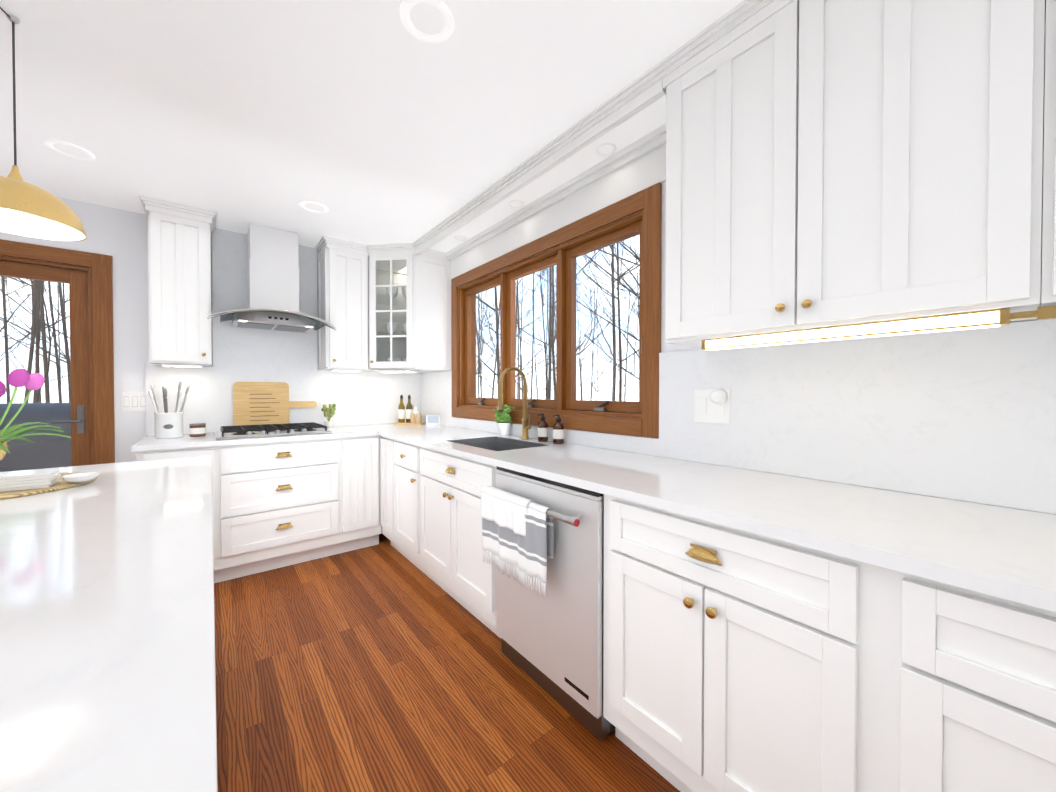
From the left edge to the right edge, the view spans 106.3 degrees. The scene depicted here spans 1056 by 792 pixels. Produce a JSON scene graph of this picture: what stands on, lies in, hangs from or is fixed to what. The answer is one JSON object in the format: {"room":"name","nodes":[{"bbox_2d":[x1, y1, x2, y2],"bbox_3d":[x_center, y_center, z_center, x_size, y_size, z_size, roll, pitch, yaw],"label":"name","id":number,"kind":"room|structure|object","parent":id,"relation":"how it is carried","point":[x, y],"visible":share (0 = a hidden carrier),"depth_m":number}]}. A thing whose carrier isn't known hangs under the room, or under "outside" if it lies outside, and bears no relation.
{"room":"kitchen","nodes":[
{"label":"kitchen","id":0,"kind":"room"},
{"bbox_2d":[0,196,381,462],"bbox_3d":[-3.179,-0.018,2.334,5.330,2.420,0.160,-1,1,-39],"label":"wall","id":1,"kind":"structure","parent":0,"point":[120,236],"depth_m":2.63},
{"bbox_2d":[0,261,90,470],"bbox_3d":[-3.142,0.191,2.293,0.822,1.970,0.103,-1,1,-39],"label":"patio door","id":2,"kind":"structure","parent":1,"relation":"in","point":[77,282],"depth_m":2.51},
{"bbox_2d":[0,239,114,464],"bbox_3d":[-3.170,0.152,2.328,1.050,2.120,0.182,-1,1,-39],"label":"door frame","id":3,"kind":"structure","parent":1,"relation":"attached to","point":[101,357],"depth_m":2.54},
{"bbox_2d":[122,392,145,411],"bbox_3d":[-2.637,0.038,2.658,0.121,0.130,0.012,-1,1,-39],"label":"light switch","id":4,"kind":"object","parent":1,"relation":"attached to","point":[133,401],"visible":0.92,"depth_m":2.65},
{"bbox_2d":[139,194,216,367],"bbox_3d":[-2.332,-0.714,2.668,0.374,1.034,0.356,-1,1,-39],"label":"upper cabinet","id":5,"kind":"object","parent":1,"relation":"attached to","point":[179,268],"visible":1,"depth_m":2.55},
{"bbox_2d":[207,223,335,332],"bbox_3d":[-1.849,-0.870,2.899,0.788,0.722,0.562,-1,1,-39],"label":"range hood","id":6,"kind":"object","parent":1,"relation":"attached to","point":[273,303],"visible":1,"depth_m":2.88},
{"bbox_2d":[315,236,451,372],"bbox_3d":[-1.221,-0.722,3.376,0.953,1.034,0.642,-1,1,-39],"label":"upper cabinet","id":7,"kind":"object","parent":1,"relation":"attached to","point":[384,308],"visible":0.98,"depth_m":3.26},
{"bbox_2d":[132,228,371,451],"bbox_3d":[-1.879,-0.466,2.843,1.320,1.532,0.657,-1,1,-39],"label":"backsplash","id":8,"kind":"structure","parent":0,"point":[239,354],"depth_m":2.99},
{"bbox_2d":[0,0,743,251],"bbox_3d":[-1.133,-1.228,-0.232,5.650,0.060,6.700,-1,1,-39],"label":"ceiling","id":9,"kind":"structure","parent":0,"point":[370,122],"depth_m":1.63},
{"bbox_2d":[0,7,86,241],"bbox_3d":[-1.543,-0.883,1.139,0.304,0.658,0.652,-1,1,-39],"label":"pendant light","id":10,"kind":"object","parent":9,"relation":"hanging from","point":[27,209],"visible":1,"depth_m":1.27},
{"bbox_2d":[43,139,95,160],"bbox_3d":[-2.282,-1.227,1.973,0.172,0.016,0.172,-1,1,-39],"label":"recessed light","id":11,"kind":"object","parent":9,"relation":"in","point":[49,143],"visible":0.71,"depth_m":1.97},
{"bbox_2d":[299,201,328,213],"bbox_3d":[-1.398,-1.234,2.585,0.172,0.016,0.172,-1,1,-39],"label":"recessed light","id":12,"kind":"object","parent":9,"relation":"in","point":[303,207],"visible":0.75,"depth_m":2.58},
{"bbox_2d":[400,0,454,42],"bbox_3d":[-0.325,-1.219,1.279,0.172,0.016,0.172,-1,1,-39],"label":"recessed light","id":13,"kind":"object","parent":9,"relation":"in","point":[444,34],"visible":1,"depth_m":1.28},
{"bbox_2d":[508,200,523,208],"bbox_3d":[-0.075,-1.232,2.541,0.106,0.013,0.106,-1,1,-39],"label":"recessed light","id":14,"kind":"object","parent":9,"relation":"in","point":[511,206],"visible":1,"depth_m":2.54},
{"bbox_2d":[595,143,616,156],"bbox_3d":[0.386,-1.225,1.966,0.106,0.013,0.106,-1,1,-39],"label":"recessed light","id":15,"kind":"object","parent":9,"relation":"in","point":[607,154],"visible":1,"depth_m":1.97},
{"bbox_2d":[214,534,679,791],"bbox_3d":[-1.133,1.262,-0.202,5.650,0.080,6.700,-1,1,-39],"label":"floor","id":16,"kind":"structure","parent":0,"point":[383,665],"depth_m":1.57},
{"bbox_2d":[0,455,217,791],"bbox_3d":[-0.917,0.759,0.112,1.307,0.913,3.510,-1,1,-39],"label":"kitchen island","id":17,"kind":"object","parent":16,"relation":"on","point":[107,654],"visible":0.98,"depth_m":0.50},
{"bbox_2d":[0,473,97,499],"bbox_3d":[-1.637,0.283,1.232,0.404,0.012,0.404,-1,1,-39],"label":"woven tray","id":18,"kind":"object","parent":17,"relation":"on","point":[62,484],"visible":0.25,"depth_m":1.19},
{"bbox_2d":[0,368,70,460],"bbox_3d":[-1.897,0.089,1.359,0.431,0.372,0.426,-1,1,-39],"label":"tulip vase","id":19,"kind":"object","parent":18,"relation":"on","point":[19,377],"visible":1,"depth_m":1.41},
{"bbox_2d":[0,468,99,491],"bbox_3d":[-1.495,0.257,1.249,0.200,0.044,0.106,-1,1,-39],"label":"plates","id":20,"kind":"object","parent":18,"relation":"on","point":[28,479],"visible":1,"depth_m":1.20},
{"bbox_2d":[136,434,219,582],"bbox_3d":[-2.253,0.746,2.579,0.360,0.882,0.622,-1,1,-39],"label":"base cabinet","id":21,"kind":"object","parent":16,"relation":"on","point":[214,451],"depth_m":2.44},
{"bbox_2d":[148,381,189,438],"bbox_3d":[-2.359,0.086,2.609,0.201,0.372,0.231,-1,1,-39],"label":"utensil crock","id":22,"kind":"object","parent":21,"relation":"on","point":[168,424],"visible":1,"depth_m":2.57},
{"bbox_2d":[220,430,351,581],"bbox_3d":[-1.840,0.742,2.910,0.842,0.882,0.622,-1,1,-39],"label":"base cabinet","id":23,"kind":"object","parent":16,"relation":"on","point":[275,505],"depth_m":2.68},
{"bbox_2d":[189,423,205,436],"bbox_3d":[-2.230,0.228,2.674,0.086,0.088,0.086,-1,1,-39],"label":"candle jar","id":24,"kind":"object","parent":23,"relation":"on","point":[197,429],"visible":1,"depth_m":2.64},
{"bbox_2d":[233,382,316,425],"bbox_3d":[-1.986,0.078,3.138,0.562,0.375,0.027,-1,1,-39],"label":"cutting board","id":25,"kind":"object","parent":23,"relation":"on","point":[258,403],"visible":0.92,"depth_m":3.07},
{"bbox_2d":[352,435,381,549],"bbox_3d":[-1.444,0.738,3.228,0.302,0.882,0.622,-1,1,-39],"label":"base cabinet","id":26,"kind":"object","parent":16,"relation":"on","point":[366,503],"depth_m":3.02},
{"bbox_2d":[321,404,335,427],"bbox_3d":[-1.654,0.164,3.297,0.114,0.200,0.081,-1,1,-39],"label":"herb pot","id":27,"kind":"object","parent":26,"relation":"on","point":[329,413],"visible":1,"depth_m":3.28},
{"bbox_2d":[481,466,614,740],"bbox_3d":[0.236,0.757,1.734,0.673,0.875,0.611,-1,1,-39],"label":"dishwasher","id":28,"kind":"object","parent":16,"relation":"on","point":[543,541],"visible":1,"depth_m":1.50},
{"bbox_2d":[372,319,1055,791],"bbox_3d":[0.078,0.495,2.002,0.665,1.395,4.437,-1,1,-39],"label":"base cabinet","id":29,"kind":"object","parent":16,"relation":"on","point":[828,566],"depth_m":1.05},
{"bbox_2d":[393,395,425,424],"bbox_3d":[-1.093,0.124,3.675,0.260,0.271,0.150,0,1,3],"label":"tray","id":30,"kind":"object","parent":29,"relation":"on","point":[414,417],"visible":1,"depth_m":3.67},
{"bbox_2d":[426,415,439,425],"bbox_3d":[-0.846,0.214,3.528,0.116,0.095,0.060,0,1,-2],"label":"smart display","id":31,"kind":"object","parent":29,"relation":"on","point":[432,420],"visible":1,"depth_m":3.52},
{"bbox_2d":[493,405,514,435],"bbox_3d":[-0.170,0.165,2.716,0.104,0.212,0.184,-1,1,-39],"label":"herb pot","id":32,"kind":"object","parent":29,"relation":"on","point":[503,422],"visible":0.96,"depth_m":2.69},
{"bbox_2d":[538,413,547,441],"bbox_3d":[0.087,0.190,2.397,0.072,0.170,0.063,-1,1,-39],"label":"soap bottle","id":33,"kind":"object","parent":29,"relation":"on","point":[542,430],"visible":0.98,"depth_m":2.38},
{"bbox_2d":[553,414,563,443],"bbox_3d":[0.173,0.191,2.289,0.072,0.170,0.063,-1,1,-39],"label":"soap bottle","id":34,"kind":"object","parent":29,"relation":"on","point":[558,432],"visible":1,"depth_m":2.27},
{"bbox_2d":[694,389,729,423],"bbox_3d":[0.750,0.041,1.632,0.034,0.141,0.149,-1,1,-39],"label":"outlet","id":35,"kind":"object","parent":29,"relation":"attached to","point":[711,405],"visible":0.98,"depth_m":1.64},
{"bbox_2d":[440,181,1033,438],"bbox_3d":[1.008,-0.009,1.500,0.160,2.420,6.700,-1,1,-39],"label":"wall","id":36,"kind":"structure","parent":0,"point":[665,347],"depth_m":1.84},
{"bbox_2d":[413,64,665,278],"bbox_3d":[-0.097,-1.113,2.448,0.357,0.230,2.277,-1,1,-39],"label":"crown molding","id":37,"kind":"structure","parent":36,"relation":"attached to","point":[638,165],"depth_m":2.12},
{"bbox_2d":[451,182,661,437],"bbox_3d":[0.042,-0.405,2.679,0.188,1.185,2.024,-1,1,-39],"label":"window","id":38,"kind":"structure","parent":36,"relation":"in","point":[645,224],"depth_m":2.39},
{"bbox_2d":[659,0,1055,349],"bbox_3d":[0.898,-0.686,1.211,0.356,1.055,0.904,-1,1,-39],"label":"upper cabinet","id":39,"kind":"object","parent":36,"relation":"attached to","point":[844,169],"visible":1,"depth_m":1.04},
{"bbox_2d":[1040,0,1055,306],"bbox_3d":[1.415,-0.678,0.566,0.356,1.055,0.828,-1,1,-39],"label":"upper cabinet","id":40,"kind":"object","parent":36,"relation":"attached to","point":[1048,265],"visible":0.69,"depth_m":0.81},
{"label":"outside","id":41,"kind":"structure","parent":0,"visible":0},
{"bbox_2d":[0,235,639,402],"bbox_3d":[-4.752,-14.732,-4.192,67.730,48.000,59.780,-1,1,-39],"label":"sky","id":42,"kind":"structure","parent":41,"point":[631,389],"depth_m":34.98},
{"label":"ground","id":43,"kind":"structure","parent":41,"visible":0},
{"bbox_2d":[0,237,639,402],"bbox_3d":[-1.352,-8.716,10.362,54.239,24.832,50.471,-1,1,-39],"label":"trees","id":44,"kind":"object","parent":43,"relation":"on","point":[40,305],"depth_m":14.65},
{"bbox_3d":[-4.188,0.778,3.498,4.400,1.200,2.895,-1,1,-39],"label":"deck","id":45,"kind":"object","parent":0,"visible":0},
{"bbox_2d":[0,403,71,471],"bbox_3d":[-3.796,0.632,3.039,0.640,1.158,0.600,-1,1,-39],"label":"covered grill","id":46,"kind":"object","parent":45,"relation":"on","point":[47,446],"depth_m":2.89}
]}

